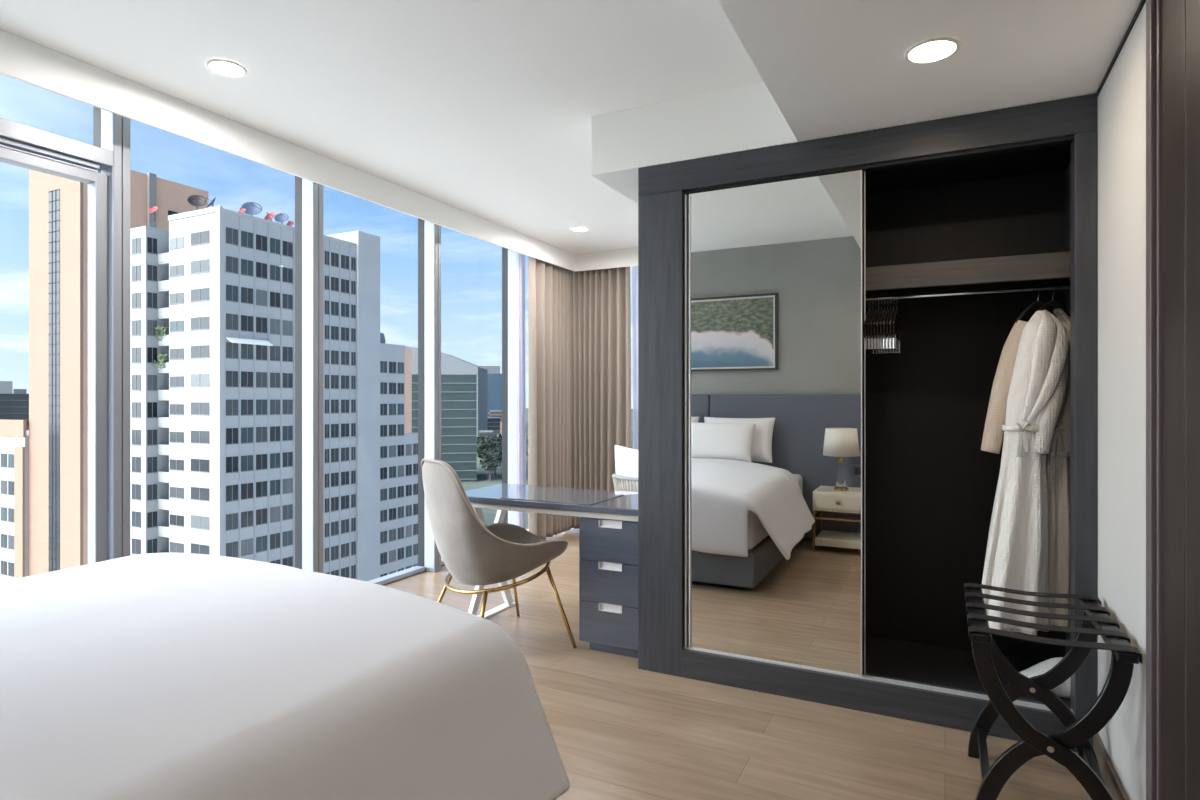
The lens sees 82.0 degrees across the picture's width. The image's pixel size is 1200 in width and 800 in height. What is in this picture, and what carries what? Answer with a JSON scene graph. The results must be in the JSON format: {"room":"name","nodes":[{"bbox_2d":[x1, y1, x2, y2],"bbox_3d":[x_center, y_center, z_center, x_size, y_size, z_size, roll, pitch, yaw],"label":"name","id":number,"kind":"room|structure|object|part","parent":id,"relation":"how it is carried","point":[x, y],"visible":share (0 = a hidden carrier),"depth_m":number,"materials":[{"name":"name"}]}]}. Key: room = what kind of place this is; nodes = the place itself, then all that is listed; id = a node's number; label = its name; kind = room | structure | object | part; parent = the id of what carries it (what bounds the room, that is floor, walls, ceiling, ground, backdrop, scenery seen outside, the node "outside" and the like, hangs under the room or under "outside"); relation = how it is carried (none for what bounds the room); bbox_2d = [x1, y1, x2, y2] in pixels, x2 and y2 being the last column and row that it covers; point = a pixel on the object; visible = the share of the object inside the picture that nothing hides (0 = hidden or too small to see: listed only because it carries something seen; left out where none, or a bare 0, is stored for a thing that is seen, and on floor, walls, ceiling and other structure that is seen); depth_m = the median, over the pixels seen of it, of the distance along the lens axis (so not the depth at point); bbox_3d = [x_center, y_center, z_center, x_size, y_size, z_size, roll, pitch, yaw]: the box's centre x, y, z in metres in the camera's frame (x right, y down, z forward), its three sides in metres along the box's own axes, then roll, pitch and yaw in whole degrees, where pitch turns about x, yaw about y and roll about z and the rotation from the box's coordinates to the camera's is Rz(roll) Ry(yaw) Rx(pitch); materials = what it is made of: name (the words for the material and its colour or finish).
{"room":"hotel room","nodes":[
{"label":"hotel room","id":0,"kind":"room"},
{"bbox_2d":[0,0,762,253],"bbox_3d":[-0.018,-1.475,3.324,4.195,0.150,6.670,0,0,27],"label":"ceiling","id":1,"kind":"structure","parent":0,"point":[485,109],"depth_m":2.95,"materials":[{"name":"white paint"}]},
{"bbox_2d":[206,59,246,76],"bbox_3d":[-1.574,-1.396,2.911,0.152,0.007,0.152,0,0,27],"label":"recessed light","id":2,"kind":"object","parent":1,"relation":"in","point":[227,68],"visible":1,"depth_m":2.91,"materials":[{"name":"white"}]},
{"bbox_2d":[0,29,637,271],"bbox_3d":[0.036,-1.317,3.107,3.705,0.164,6.130,0,0,27],"label":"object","id":3,"kind":"structure","parent":1,"relation":"attached to","point":[21,59],"depth_m":3.51,"materials":[{"name":"white paint"}]},
{"bbox_2d":[516,252,525,528],"bbox_3d":[-0.701,-0.036,6.138,0.034,2.628,0.159,0,0,27],"label":"sheer curtain","id":4,"kind":"object","parent":1,"relation":"hanging from","point":[520,258],"visible":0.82,"depth_m":6.12,"materials":[{"name":"white fabric"}]},
{"bbox_2d":[528,256,570,539],"bbox_3d":[-0.467,-0.036,6.408,0.128,2.601,0.753,0,0,27],"label":"curtain","id":5,"kind":"object","parent":1,"relation":"hanging from","point":[549,369],"visible":0.86,"depth_m":6.33,"materials":[{"name":"beige fabric"}]},
{"bbox_2d":[571,227,588,231],"bbox_3d":[-0.166,-1.396,5.662,0.144,0.007,0.144,0,0,27],"label":"recessed light","id":6,"kind":"object","parent":1,"relation":"in","point":[577,229],"visible":1,"depth_m":5.67,"materials":[{"name":"white"}]},
{"bbox_2d":[570,267,630,528],"bbox_3d":[-0.013,-0.036,6.659,0.694,2.601,0.105,0,0,29],"label":"curtain","id":7,"kind":"object","parent":1,"relation":"hanging from","point":[600,300],"visible":0.64,"depth_m":6.63,"materials":[{"name":"beige fabric"}]},
{"bbox_2d":[632,266,637,449],"bbox_3d":[0.596,-0.036,6.466,0.649,2.628,0.038,0,0,27],"label":"sheer curtain","id":8,"kind":"object","parent":1,"relation":"hanging from","point":[634,268],"visible":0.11,"depth_m":6.61,"materials":[{"name":"white fabric"}]},
{"bbox_2d":[384,528,1091,799],"bbox_3d":[-0.018,1.350,3.324,4.195,0.120,6.670,0,0,27],"label":"floor","id":9,"kind":"structure","parent":0,"point":[620,730],"depth_m":2.64,"materials":[{"name":"brown wood"}]},
{"bbox_2d":[0,106,129,563],"bbox_3d":[-2.516,-0.052,2.761,0.170,2.685,1.120,0,0,27],"label":"window","id":10,"kind":"structure","parent":9,"relation":"on","point":[104,165],"depth_m":3.16,"materials":[{"name":"silver metal"}]},
{"bbox_2d":[295,176,322,572],"bbox_3d":[-2.017,-0.052,3.760,0.170,2.685,1.124,0,0,27],"label":"window","id":11,"kind":"structure","parent":9,"relation":"on","point":[308,194],"depth_m":4.19,"materials":[{"name":"silver metal"}]},
{"bbox_2d":[367,218,440,585],"bbox_3d":[-1.520,-0.052,4.753,0.170,2.685,1.109,0,0,27],"label":"window","id":12,"kind":"structure","parent":9,"relation":"on","point":[429,234],"depth_m":5.17,"materials":[{"name":"silver metal"}]},
{"bbox_3d":[-1.579,1.273,4.738,0.078,0.034,1.029,0,0,27],"label":"rail","id":13,"kind":"part","parent":12,"relation":"part of","materials":[{"name":"silver metal"}]},
{"bbox_2d":[441,247,516,565],"bbox_3d":[-1.026,-0.052,5.740,0.170,2.685,1.111,0,0,27],"label":"window","id":14,"kind":"structure","parent":9,"relation":"on","point":[509,329],"depth_m":6.16,"materials":[{"name":"silver glass"}]},
{"bbox_2d":[421,458,576,648],"bbox_3d":[-0.559,0.798,3.673,0.718,0.992,0.652,0,0,-34],"label":"desk chair","id":15,"kind":"object","parent":9,"relation":"on","point":[474,553],"visible":0.99,"depth_m":3.42,"materials":[{"name":"beige fabric"}]},
{"bbox_3d":[-0.883,1.118,3.776,0.172,0.351,0.023,0,0,7],"label":"leg","id":16,"kind":"part","parent":15,"relation":"part of","materials":[{"name":"gold metal"}]},
{"bbox_3d":[-0.582,1.118,3.333,0.023,0.351,0.172,0,0,15],"label":"leg","id":17,"kind":"part","parent":15,"relation":"part of","materials":[{"name":"gold metal"}]},
{"bbox_3d":[-0.544,0.913,3.683,0.556,0.128,0.587,0,0,-34],"label":"ring frame","id":18,"kind":"part","parent":15,"relation":"part of","materials":[{"name":"gold metal"}]},
{"bbox_3d":[-0.501,1.083,4.031,0.022,0.420,0.170,0,0,10],"label":"leg","id":19,"kind":"part","parent":15,"relation":"part of","materials":[{"name":"gold metal"}]},
{"bbox_3d":[-0.205,1.083,3.595,0.170,0.420,0.022,0,0,12],"label":"leg","id":20,"kind":"part","parent":15,"relation":"part of","materials":[{"name":"gold metal"}]},
{"bbox_2d":[465,483,637,657],"bbox_3d":[-0.201,0.915,3.908,1.225,0.750,0.590,0,0,27],"label":"desk","id":21,"kind":"object","parent":9,"relation":"on","point":[608,529],"visible":0.56,"depth_m":3.50,"materials":[{"name":"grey wood"}]},
{"bbox_3d":[-0.191,0.588,3.896,1.195,0.028,0.562,0,0,27],"label":"under frame","id":22,"kind":"part","parent":21,"relation":"part of","materials":[{"name":"grey metal"}]},
{"bbox_2d":[501,489,623,504],"bbox_3d":[-0.204,0.537,3.829,0.550,0.004,0.412,0,0,27],"label":"desk pad","id":23,"kind":"object","parent":21,"relation":"on","point":[545,495],"visible":1,"depth_m":3.81,"materials":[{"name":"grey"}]},
{"bbox_3d":[0.061,0.715,3.476,0.367,0.210,0.016,0,0,27],"label":"drawer","id":24,"kind":"part","parent":21,"relation":"part of","materials":[{"name":"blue wood"}]},
{"bbox_3d":[0.061,0.926,3.476,0.367,0.207,0.016,0,0,27],"label":"drawer","id":25,"kind":"part","parent":21,"relation":"part of","materials":[{"name":"blue wood"}]},
{"bbox_3d":[0.061,1.136,3.476,0.367,0.208,0.016,0,0,27],"label":"drawer","id":26,"kind":"part","parent":21,"relation":"part of","materials":[{"name":"blue wood"}]},
{"bbox_3d":[0.056,0.841,3.477,0.130,0.036,0.021,0,0,27],"label":"recessed pull","id":27,"kind":"part","parent":21,"relation":"part of","materials":[{"name":"silver metal"}]},
{"bbox_3d":[0.056,1.050,3.477,0.130,0.036,0.021,0,0,27],"label":"recessed pull","id":28,"kind":"part","parent":21,"relation":"part of","materials":[{"name":"silver metal"}]},
{"bbox_3d":[0.056,0.628,3.477,0.130,0.036,0.021,0,0,27],"label":"recessed pull","id":29,"kind":"part","parent":21,"relation":"part of","materials":[{"name":"silver metal"}]},
{"bbox_2d":[612,474,637,491],"bbox_3d":[0.520,0.926,5.265,0.868,0.730,0.808,0,0,7],"label":"armchair","id":30,"kind":"object","parent":9,"relation":"on","point":[615,477],"visible":0.18,"depth_m":5.07,"materials":[{"name":"grey"}]},
{"bbox_3d":[0.513,0.619,5.203,0.868,0.116,0.683,0,0,7],"label":"rail","id":31,"kind":"part","parent":30,"relation":"part of","materials":[{"name":"grey fabric"}]},
{"bbox_2d":[615,445,637,491],"bbox_3d":[0.321,0.590,5.159,0.534,0.491,0.198,0,0,34],"label":"cushion","id":32,"kind":"object","parent":30,"relation":"on","point":[626,459],"visible":0.21,"depth_m":5.15,"materials":[{"name":"white fabric"}]},
{"bbox_2d":[638,94,1096,751],"bbox_3d":[1.130,0.091,3.178,1.807,2.398,0.624,0,0,27],"label":"wardrobe","id":33,"kind":"object","parent":9,"relation":"on","point":[815,507],"visible":0.93,"depth_m":3.10,"materials":[{"name":"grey wood"}]},
{"bbox_3d":[0.752,0.098,3.062,0.776,2.114,0.014,0,0,27],"label":"mirror door","id":34,"kind":"part","parent":33,"relation":"part of","materials":[{"name":"silver metal"}]},
{"bbox_2d":[691,170,860,674],"bbox_3d":[0.756,0.098,3.045,0.744,2.106,0.012,0,0,27],"label":"mirror","id":35,"kind":"object","parent":33,"relation":"on","point":[776,260],"depth_m":3.03,"materials":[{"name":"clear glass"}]},
{"bbox_3d":[0.761,0.100,3.050,0.748,2.110,0.028,0,0,27],"label":"edge trim","id":36,"kind":"part","parent":33,"relation":"part of","materials":[{"name":"silver metal"}]},
{"bbox_3d":[0.767,0.098,3.080,0.777,2.114,0.017,0,0,27],"label":"door","id":37,"kind":"part","parent":33,"relation":"part of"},
{"bbox_3d":[1.116,0.098,2.905,0.003,2.114,0.017,0,0,27],"label":"edge trim","id":38,"kind":"part","parent":33,"relation":"part of","materials":[{"name":"silver metal"}]},
{"bbox_2d":[864,296,873,353],"bbox_3d":[1.198,-0.336,3.068,0.012,0.248,0.428,0,0,27],"label":"clothes hanger","id":39,"kind":"object","parent":33,"relation":"hanging from","point":[869,311],"visible":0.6,"depth_m":2.95,"materials":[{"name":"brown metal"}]},
{"bbox_2d":[867,296,876,353],"bbox_3d":[1.210,-0.336,3.062,0.012,0.248,0.428,0,0,27],"label":"clothes hanger","id":40,"kind":"object","parent":33,"relation":"hanging from","point":[871,312],"visible":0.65,"depth_m":2.93,"materials":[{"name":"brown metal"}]},
{"bbox_2d":[870,296,879,353],"bbox_3d":[1.221,-0.336,3.057,0.012,0.248,0.428,0,0,27],"label":"clothes hanger","id":41,"kind":"object","parent":33,"relation":"hanging from","point":[874,311],"visible":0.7,"depth_m":2.92,"materials":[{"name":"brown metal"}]},
{"bbox_2d":[873,295,882,353],"bbox_3d":[1.232,-0.336,3.051,0.012,0.248,0.428,0,0,27],"label":"clothes hanger","id":42,"kind":"object","parent":33,"relation":"hanging from","point":[877,311],"visible":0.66,"depth_m":2.92,"materials":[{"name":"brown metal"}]},
{"bbox_2d":[876,295,885,353],"bbox_3d":[1.243,-0.336,3.046,0.012,0.248,0.428,0,0,27],"label":"clothes hanger","id":43,"kind":"object","parent":33,"relation":"hanging from","point":[880,311],"visible":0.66,"depth_m":2.91,"materials":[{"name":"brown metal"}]},
{"bbox_2d":[880,295,888,353],"bbox_3d":[1.254,-0.336,3.040,0.012,0.248,0.428,0,0,27],"label":"clothes hanger","id":44,"kind":"object","parent":33,"relation":"hanging from","point":[884,310],"visible":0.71,"depth_m":2.90,"materials":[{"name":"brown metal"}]},
{"bbox_2d":[883,295,891,353],"bbox_3d":[1.265,-0.336,3.035,0.012,0.248,0.428,0,0,27],"label":"clothes hanger","id":45,"kind":"object","parent":33,"relation":"hanging from","point":[887,310],"visible":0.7,"depth_m":2.90,"materials":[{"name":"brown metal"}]},
{"bbox_2d":[886,295,894,352],"bbox_3d":[1.276,-0.336,3.029,0.012,0.248,0.428,0,0,27],"label":"clothes hanger","id":46,"kind":"object","parent":33,"relation":"hanging from","point":[890,310],"visible":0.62,"depth_m":2.89,"materials":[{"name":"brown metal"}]},
{"bbox_2d":[889,295,897,352],"bbox_3d":[1.287,-0.336,3.023,0.012,0.248,0.428,0,0,27],"label":"clothes hanger","id":47,"kind":"object","parent":33,"relation":"hanging from","point":[893,310],"visible":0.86,"depth_m":2.90,"materials":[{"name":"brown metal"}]},
{"bbox_2d":[893,295,900,352],"bbox_3d":[1.298,-0.336,3.018,0.012,0.248,0.428,0,0,27],"label":"clothes hanger","id":48,"kind":"object","parent":33,"relation":"hanging from","point":[895,339],"visible":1,"depth_m":3.00,"materials":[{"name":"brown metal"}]},
{"bbox_3d":[1.270,0.091,3.446,1.759,2.398,0.020,0,0,27],"label":"panel","id":49,"kind":"part","parent":33,"relation":"part of","materials":[{"name":"black wood"}]},
{"bbox_2d":[866,278,1067,293],"bbox_3d":[1.175,-0.541,3.217,1.724,0.043,0.474,0,0,27],"label":"rail","id":50,"kind":"object","parent":33,"relation":"attached to","point":[1062,281],"depth_m":3.18,"materials":[{"name":"silver metal"}]},
{"bbox_3d":[1.153,-1.059,3.211,1.759,0.098,0.503,0,0,27],"label":"panel","id":51,"kind":"part","parent":33,"relation":"part of","materials":[{"name":"black wood"}]},
{"bbox_3d":[1.120,-0.447,3.107,1.724,0.018,0.018,0,0,27],"label":"hanging rod","id":52,"kind":"part","parent":33,"relation":"part of","materials":[{"name":"silver metal"}]},
{"bbox_2d":[1016,294,1056,322],"bbox_3d":[1.766,-0.382,2.784,0.180,0.155,0.009,0,0,-2],"label":"clothes hanger","id":53,"kind":"object","parent":33,"relation":"hanging from","point":[1036,303],"visible":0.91,"depth_m":2.78,"materials":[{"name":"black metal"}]},
{"bbox_2d":[981,310,1069,635],"bbox_3d":[1.669,0.278,2.750,0.337,1.266,0.183,0,0,10],"label":"bathrobe","id":54,"kind":"object","parent":53,"relation":"hanging from","point":[1028,392],"visible":0.96,"depth_m":2.70,"materials":[{"name":"white fabric"}]},
{"bbox_2d":[1019,657,1069,697],"bbox_3d":[1.760,1.093,2.748,0.229,0.153,0.147,0,0,27],"label":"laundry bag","id":55,"kind":"object","parent":33,"relation":"on","point":[1063,690],"visible":0.34,"depth_m":2.71,"materials":[{"name":"white fabric"}]},
{"bbox_2d":[1038,285,1069,316],"bbox_3d":[1.811,-0.382,2.761,0.180,0.155,0.009,0,0,-2],"label":"clothes hanger","id":56,"kind":"object","parent":33,"relation":"hanging from","point":[1052,302],"visible":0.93,"depth_m":2.76,"materials":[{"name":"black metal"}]},
{"bbox_2d":[1046,309,1069,626],"bbox_3d":[1.857,0.268,2.784,0.175,1.270,0.184,0,0,27],"label":"bathrobe","id":57,"kind":"object","parent":56,"relation":"hanging from","point":[1058,459],"visible":0.41,"depth_m":2.74,"materials":[{"name":"white fabric"}]},
{"bbox_3d":[1.953,0.091,2.823,0.018,2.398,0.524,0,0,27],"label":"panel","id":58,"kind":"part","parent":33,"relation":"part of","materials":[{"name":"black wood"}]},
{"bbox_2d":[964,583,1142,799],"bbox_3d":[1.413,0.987,2.223,0.414,0.607,0.610,0,0,27],"label":"luggage rack","id":59,"kind":"object","parent":9,"relation":"on","point":[1057,745],"visible":1,"depth_m":2.06,"materials":[{"name":"black paint"}]},
{"bbox_3d":[1.257,0.703,2.301,0.052,0.026,0.610,0,0,27],"label":"rail","id":60,"kind":"part","parent":59,"relation":"part of","materials":[{"name":"black paint"}]},
{"bbox_3d":[1.510,1.001,2.412,0.395,0.578,0.024,0,0,27],"label":"leg","id":61,"kind":"part","parent":59,"relation":"part of","materials":[{"name":"black paint"}]},
{"bbox_3d":[1.294,1.001,1.988,0.395,0.578,0.024,0,0,27],"label":"leg","id":62,"kind":"part","parent":59,"relation":"part of","materials":[{"name":"black paint"}]},
{"bbox_3d":[1.495,1.001,2.391,0.395,0.578,0.024,0,0,27],"label":"leg","id":63,"kind":"part","parent":59,"relation":"part of","materials":[{"name":"black paint"}]},
{"bbox_3d":[1.308,1.001,2.009,0.395,0.578,0.024,0,0,27],"label":"leg","id":64,"kind":"part","parent":59,"relation":"part of","materials":[{"name":"black paint"}]},
{"bbox_3d":[1.570,0.703,2.144,0.052,0.026,0.610,0,0,27],"label":"rail","id":65,"kind":"part","parent":59,"relation":"part of","materials":[{"name":"black paint"}]},
{"bbox_3d":[-1.479,0.990,1.536,1.780,0.600,1.835,0,0,27],"label":"bed","id":66,"kind":"object","parent":9,"relation":"on","visible":0},
{"bbox_2d":[0,553,569,799],"bbox_3d":[-1.369,0.790,1.786,2.278,0.514,1.451,0,0,27],"label":"duvet","id":67,"kind":"object","parent":66,"relation":"on","point":[151,676],"visible":1,"depth_m":1.56,"materials":[{"name":"white fabric"}]},
{"bbox_2d":[1097,2,1145,799],"bbox_3d":[1.822,-0.055,2.426,0.100,2.690,6.510,0,0,27],"label":"wall","id":68,"kind":"structure","parent":0,"point":[1121,101],"depth_m":2.13,"materials":[{"name":"white paint"}]},
{"bbox_2d":[592,0,1141,203],"bbox_3d":[0.299,-1.254,1.796,2.060,0.289,4.020,0,0,27],"label":"ceiling","id":69,"kind":"structure","parent":68,"relation":"attached to","point":[827,68],"depth_m":2.34,"materials":[{"name":"white paint"}]},
{"bbox_2d":[904,37,959,63],"bbox_3d":[1.054,-1.106,2.190,0.160,0.007,0.160,0,0,27],"label":"recessed light","id":70,"kind":"object","parent":69,"relation":"in","point":[936,49],"visible":1,"depth_m":2.19,"materials":[{"name":"white"}]},
{"bbox_2d":[1093,733,1128,799],"bbox_3d":[1.617,1.245,2.143,0.014,0.090,0.790,0,0,27],"label":"baseboard","id":71,"kind":"structure","parent":68,"relation":"attached to","point":[1113,783],"depth_m":2.28,"materials":[{"name":"beige wood"}]},
{"bbox_2d":[1096,0,1145,96],"bbox_3d":[1.058,-1.102,1.017,0.006,0.014,3.306,0,0,27],"label":"trim","id":72,"kind":"structure","parent":68,"relation":"attached to","point":[1142,3],"depth_m":2.14,"materials":[{"name":"black rubber"}]},
{"bbox_2d":[1146,0,1199,799],"bbox_3d":[1.210,0.100,1.346,0.028,2.380,0.990,0,0,27],"label":"door","id":73,"kind":"structure","parent":68,"relation":"in","point":[1172,26],"depth_m":1.62,"materials":[{"name":"brown wood"}]},
{"bbox_3d":[1.420,0.100,1.766,0.028,2.380,0.050,0,0,27],"label":"casing","id":74,"kind":"part","parent":73,"relation":"part of","materials":[{"name":"brown wood"}]},
{"label":"outside","id":75,"kind":"structure","parent":0,"visible":0},
{"bbox_3d":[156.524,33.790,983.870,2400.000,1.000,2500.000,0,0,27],"label":"ground","id":76,"kind":"structure","parent":75,"visible":0},
{"bbox_2d":[0,419,28,581],"bbox_3d":[-95.086,25.478,116.079,26.081,44.775,14.800,0,0,27],"label":"apartment building","id":77,"kind":"structure","parent":76,"relation":"on","point":[14,436],"depth_m":104.72,"materials":[{"name":"beige concrete"}]},
{"bbox_2d":[29,170,207,575],"bbox_3d":[-75.604,-0.810,109.596,14.469,68.200,19.209,0,0,27],"label":"apartment building","id":78,"kind":"structure","parent":76,"relation":"on","point":[58,206],"depth_m":101.16,"materials":[{"name":"beige concrete"}]},
{"bbox_2d":[130,206,379,581],"bbox_3d":[-43.568,5.850,85.601,21.500,54.920,23.699,0,0,27],"label":"apartment building","id":79,"kind":"structure","parent":76,"relation":"on","point":[212,294],"depth_m":76.08,"materials":[{"name":"white concrete"}]},
{"bbox_2d":[149,206,157,221],"bbox_3d":[-50.067,-20.807,77.340,1.042,1.840,0.688,0,0,27],"label":"satellite dish","id":80,"kind":"object","parent":79,"relation":"on","point":[155,208],"visible":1,"depth_m":77.44,"materials":[{"name":"red"}]},
{"bbox_2d":[149,206,157,212],"bbox_3d":[-50.067,-21.285,77.340,1.042,0.884,0.688,0,0,27],"label":"bowl","id":81,"kind":"object","parent":80,"relation":"on","point":[155,208],"depth_m":77.46,"materials":[{"name":"red"}]},
{"bbox_2d":[187,195,205,209],"bbox_3d":[-44.856,-21.386,76.751,1.872,2.983,1.077,0,0,-25],"label":"satellite dish","id":82,"kind":"object","parent":79,"relation":"on","point":[194,200],"visible":0.9,"depth_m":76.95,"materials":[{"name":"grey metal"}]},
{"bbox_2d":[206,197,215,206],"bbox_3d":[-42.805,-21.115,75.847,0.915,2.449,1.584,0,0,-41],"label":"satellite dish","id":83,"kind":"object","parent":79,"relation":"on","point":[213,200],"visible":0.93,"depth_m":75.48,"materials":[{"name":"blue"}]},
{"bbox_2d":[241,202,261,215],"bbox_3d":[-38.983,-21.076,77.202,2.160,2.378,1.239,0,0,-19],"label":"satellite dish","id":84,"kind":"object","parent":79,"relation":"on","point":[252,208],"visible":0.91,"depth_m":77.48,"materials":[{"name":"blue metal"}]},
{"bbox_2d":[264,212,274,220],"bbox_3d":[-37.504,-20.613,78.308,1.361,1.468,0.811,0,0,27],"label":"satellite dish","id":85,"kind":"object","parent":79,"relation":"on","point":[269,216],"visible":0.84,"depth_m":78.51,"materials":[{"name":"red"}]},
{"bbox_2d":[274,213,288,223],"bbox_3d":[-36.837,-20.779,79.766,1.584,1.793,0.918,0,0,-8],"label":"satellite dish","id":86,"kind":"object","parent":79,"relation":"on","point":[281,217],"visible":0.96,"depth_m":79.96,"materials":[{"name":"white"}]},
{"bbox_2d":[380,333,417,576],"bbox_3d":[-32.749,11.920,98.775,12.070,42.740,9.446,0,0,27],"label":"apartment building","id":87,"kind":"structure","parent":76,"relation":"on","point":[398,443],"depth_m":94.93,"materials":[{"name":"grey"}]},
{"bbox_3d":[-30.919,-8.500,95.805,2.200,1.900,2.200,0,0,27],"label":"roof tank","id":88,"kind":"part","parent":87,"relation":"part of","materials":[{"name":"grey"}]},
{"bbox_2d":[412,374,476,481],"bbox_3d":[-66.381,12.412,289.542,29.196,45.150,30.450,0,0,-10],"label":"office tower","id":89,"kind":"structure","parent":76,"relation":"on","point":[458,391],"depth_m":276.18,"materials":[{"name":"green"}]},
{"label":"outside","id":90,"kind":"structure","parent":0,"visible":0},
{"bbox_2d":[461,408,632,528],"bbox_3d":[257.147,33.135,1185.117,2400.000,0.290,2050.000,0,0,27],"label":"ground","id":91,"kind":"structure","parent":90,"point":[482,475],"depth_m":284.53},
{"bbox_2d":[0,381,12,393],"bbox_3d":[-551.135,8.333,631.393,20.667,49.913,30.000,0,0,-41],"label":"office tower","id":92,"kind":"structure","parent":91,"relation":"on","point":[6,387],"depth_m":624.05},
{"bbox_2d":[0,393,28,429],"bbox_3d":[-470.525,14.384,543.448,90.935,37.812,60.450,0,0,-38],"label":"office building","id":93,"kind":"structure","parent":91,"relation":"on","point":[12,406],"depth_m":525.38,"materials":[{"name":"grey"}]},
{"bbox_2d":[13,389,26,393],"bbox_3d":[-586.402,11.395,697.683,10.000,43.790,20.000,0,0,-40],"label":"office tower","id":94,"kind":"structure","parent":91,"relation":"on","point":[15,391],"depth_m":690.01,"materials":[{"name":"grey"}]},
{"bbox_2d":[405,346,487,436],"bbox_3d":[-109.667,-1.917,490.000,53.131,70.413,40.000,0,0,0],"label":"building","id":95,"kind":"structure","parent":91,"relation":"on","point":[450,364],"depth_m":470.03,"materials":[{"name":"grey"}]},
{"bbox_2d":[477,435,488,443],"bbox_3d":[-69.205,26.813,399.833,10.114,12.986,9.528,0,0,27],"label":"tree","id":96,"kind":"object","parent":91,"relation":"on","point":[480,438],"visible":0.27,"depth_m":399.20,"materials":[{"name":"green plant"}]},
{"bbox_2d":[477,441,490,459],"bbox_3d":[-58.270,26.957,345.897,9.266,12.699,9.451,0,0,27],"label":"tree","id":97,"kind":"object","parent":91,"relation":"on","point":[484,444],"visible":0.52,"depth_m":344.47,"materials":[{"name":"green plant"}]},
{"bbox_2d":[478,430,492,442],"bbox_3d":[-74.577,27.007,452.130,9.428,12.565,25.450,0,0,-9],"label":"building","id":98,"kind":"structure","parent":91,"relation":"on","point":[485,433],"depth_m":440.15,"materials":[{"name":"grey"}]},
{"bbox_2d":[479,448,499,480],"bbox_3d":[-44.571,26.481,279.960,8.792,13.647,9.000,0,0,27],"label":"tree","id":99,"kind":"object","parent":91,"relation":"on","point":[492,464],"visible":1,"depth_m":278.69,"materials":[{"name":"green plant"}]},
{"bbox_2d":[480,366,499,373],"bbox_3d":[-142.960,-4.232,874.623,32.906,75.044,30.450,0,0,-8],"label":"office tower","id":100,"kind":"structure","parent":91,"relation":"on","point":[491,369],"depth_m":860.93,"materials":[{"name":"grey"}]},
{"bbox_2d":[484,434,496,442],"bbox_3d":[-56.225,25.660,358.085,9.262,15.288,9.667,0,0,27],"label":"tree","id":101,"kind":"object","parent":91,"relation":"on","point":[489,439],"visible":0.09,"depth_m":357.75,"materials":[{"name":"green plant"}]},
{"bbox_2d":[488,417,499,436],"bbox_3d":[-86.282,23.884,552.148,13.022,18.812,25.450,0,0,-8],"label":"building","id":102,"kind":"structure","parent":91,"relation":"on","point":[493,422],"depth_m":540.21,"materials":[{"name":"grey"}]},
{"bbox_2d":[487,443,501,474],"bbox_3d":[-45.939,26.104,301.964,9.047,14.399,8.813,0,0,27],"label":"tree","id":103,"kind":"object","parent":91,"relation":"on","point":[493,445],"visible":0.2,"depth_m":300.74,"materials":[{"name":"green plant"}]},
{"bbox_3d":[-45.939,23.694,301.964,9.046,9.579,8.813,0,0,27],"label":"crown","id":104,"kind":"part","parent":103,"relation":"part of","materials":[{"name":"green plant"}]},
{"bbox_2d":[488,373,501,412],"bbox_3d":[-113.249,2.326,774.901,46.812,61.928,30.000,0,0,-7],"label":"office tower","id":105,"kind":"structure","parent":91,"relation":"on","point":[494,379],"depth_m":759.40,"materials":[{"name":"blue glass"}]},
{"bbox_2d":[490,411,501,433],"bbox_3d":[-93.309,21.812,632.163,14.877,22.957,25.450,0,0,-8],"label":"building","id":106,"kind":"structure","parent":91,"relation":"on","point":[492,413],"depth_m":620.11,"materials":[{"name":"grey concrete"}]},
{"bbox_2d":[490,433,501,466],"bbox_3d":[-49.299,24.944,339.981,9.213,16.717,9.493,0,0,27],"label":"tree","id":107,"kind":"object","parent":91,"relation":"on","point":[495,439],"visible":0.23,"depth_m":338.96,"materials":[{"name":"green plant"}]},
{"bbox_3d":[-49.299,22.417,339.981,9.213,11.664,9.493,0,0,27],"label":"crown","id":108,"kind":"part","parent":107,"relation":"part of","materials":[{"name":"green plant"}]},
{"bbox_2d":[496,440,501,461],"bbox_3d":[-39.632,24.891,290.057,9.655,16.822,9.233,0,0,27],"label":"tree","id":109,"kind":"object","parent":91,"relation":"on","point":[498,446],"visible":0.21,"depth_m":288.02,"materials":[{"name":"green plant"}]}
]}

